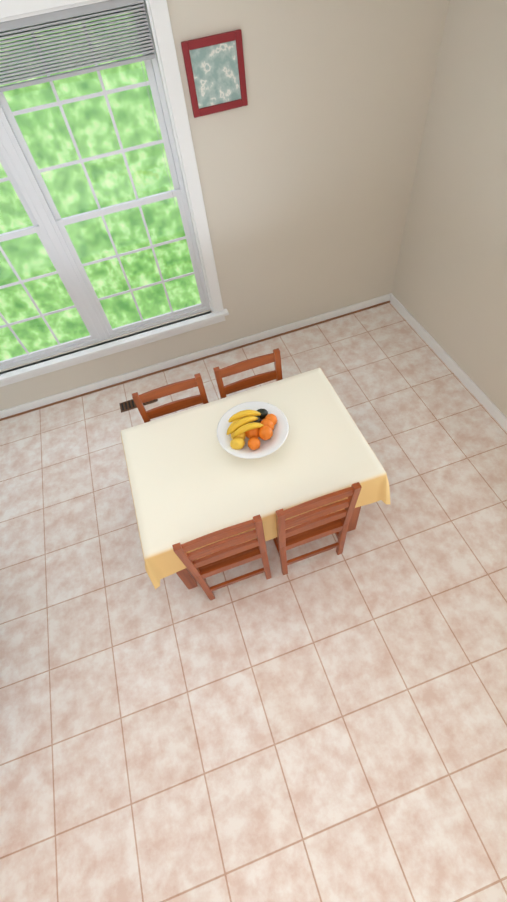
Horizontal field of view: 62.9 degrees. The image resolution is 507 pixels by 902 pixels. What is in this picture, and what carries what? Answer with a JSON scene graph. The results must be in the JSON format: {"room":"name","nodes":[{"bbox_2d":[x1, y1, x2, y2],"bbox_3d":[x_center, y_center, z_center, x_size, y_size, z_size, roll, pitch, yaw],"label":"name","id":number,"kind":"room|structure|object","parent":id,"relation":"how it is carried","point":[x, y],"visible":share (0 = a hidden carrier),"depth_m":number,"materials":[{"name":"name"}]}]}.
{"room":"dining room","nodes":[
{"label":"dining room","id":0,"kind":"room"},
{"bbox_2d":[0,0,449,410],"bbox_3d":[-1.063,-1.519,2.616,4.700,2.758,0.100,-18,55,-6],"label":"wall","id":1,"kind":"structure","parent":0,"point":[307,156],"depth_m":2.77,"materials":[{"name":"beige paint"}]},
{"bbox_2d":[0,0,228,386],"bbox_3d":[-1.284,-1.388,2.616,2.050,1.998,0.160,-18,55,-6],"label":"window","id":2,"kind":"structure","parent":1,"relation":"in","point":[22,171],"depth_m":2.67,"materials":[{"name":"white plastic"}]},
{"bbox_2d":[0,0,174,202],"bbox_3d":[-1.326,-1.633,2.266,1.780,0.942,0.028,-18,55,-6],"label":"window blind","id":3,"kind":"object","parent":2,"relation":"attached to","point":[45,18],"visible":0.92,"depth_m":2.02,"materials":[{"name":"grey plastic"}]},
{"bbox_2d":[0,293,391,420],"bbox_3d":[-0.587,-0.821,3.709,3.960,0.085,0.027,-18,55,-6],"label":"baseboard","id":4,"kind":"structure","parent":1,"relation":"attached to","point":[292,327],"depth_m":3.71,"materials":[{"name":"white wood"}]},
{"bbox_2d":[181,29,247,117],"bbox_3d":[-0.203,-2.055,2.269,0.325,0.315,0.020,-18,55,-6],"label":"picture","id":5,"kind":"object","parent":1,"relation":"attached to","point":[215,70],"visible":1,"depth_m":2.26,"materials":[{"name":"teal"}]},
{"bbox_2d":[0,303,506,901],"bbox_3d":[0.269,2.155,1.658,4.900,0.100,7.622,-18,55,-6],"label":"floor","id":6,"kind":"structure","parent":0,"point":[328,725],"depth_m":2.27,"materials":[{"name":"tile"}]},
{"bbox_2d":[119,399,157,412],"bbox_3d":[-0.976,-0.414,3.521,0.320,0.007,0.110,-18,55,-6],"label":"floor vent","id":7,"kind":"object","parent":6,"relation":"in","point":[127,405],"visible":0.58,"depth_m":3.50,"materials":[{"name":"brown metal"}]},
{"bbox_2d":[132,373,208,422],"bbox_3d":[-0.379,0.046,2.586,0.400,0.900,0.457,-18,55,-6],"label":"chair","id":8,"kind":"object","parent":6,"relation":"on","point":[164,391],"visible":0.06,"depth_m":2.40,"materials":[{"name":"brown wood"}]},
{"bbox_2d":[172,514,271,599],"bbox_3d":[-0.180,0.446,2.285,0.400,0.900,0.457,-18,55,-6],"label":"chair","id":9,"kind":"object","parent":6,"relation":"on","point":[230,553],"visible":0.71,"depth_m":2.03,"materials":[{"name":"brown wood"}]},
{"bbox_2d":[213,348,282,398],"bbox_3d":[0.072,-0.109,2.639,0.400,0.900,0.457,-18,55,-6],"label":"chair","id":10,"kind":"object","parent":6,"relation":"on","point":[248,364],"visible":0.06,"depth_m":2.45,"materials":[{"name":"brown wood"}]},
{"bbox_2d":[176,506,360,588],"bbox_3d":[-0.016,0.207,2.526,1.230,0.745,0.800,-18,55,-6],"label":"dining table","id":11,"kind":"object","parent":6,"relation":"on","point":[187,578],"visible":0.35,"depth_m":2.48,"materials":[{"name":"brown wood"}]},
{"bbox_2d":[121,368,390,588],"bbox_3d":[-0.041,0.062,2.317,1.297,0.243,0.947,-18,55,-6],"label":"tablecloth","id":12,"kind":"object","parent":11,"relation":"on","point":[190,478],"visible":0.92,"depth_m":2.15,"materials":[{"name":"beige fabric"}]},
{"bbox_2d":[217,401,288,458],"bbox_3d":[-0.005,-0.115,2.178,0.380,0.173,0.380,-18,55,-6],"label":"fruit bowl","id":13,"kind":"object","parent":12,"relation":"on","point":[252,430],"visible":1,"depth_m":2.15,"materials":[{"name":"white ceramic"}]},
{"bbox_2d":[273,482,361,574],"bbox_3d":[0.267,0.306,2.329,0.400,0.900,0.457,-18,55,-6],"label":"chair","id":14,"kind":"object","parent":6,"relation":"on","point":[317,523],"visible":0.6,"depth_m":2.08,"materials":[{"name":"brown wood"}]},
{"bbox_2d":[392,0,506,416],"bbox_3d":[2.394,0.590,0.743,0.100,2.758,7.622,-18,55,-6],"label":"wall","id":15,"kind":"structure","parent":0,"point":[449,290],"depth_m":2.74,"materials":[{"name":"beige paint"}]},
{"bbox_2d":[388,294,506,431],"bbox_3d":[2.471,1.366,1.830,0.014,0.085,7.421,-18,55,-6],"label":"baseboard","id":16,"kind":"structure","parent":15,"relation":"attached to","point":[489,405],"depth_m":3.35,"materials":[{"name":"white wood"}]}
]}

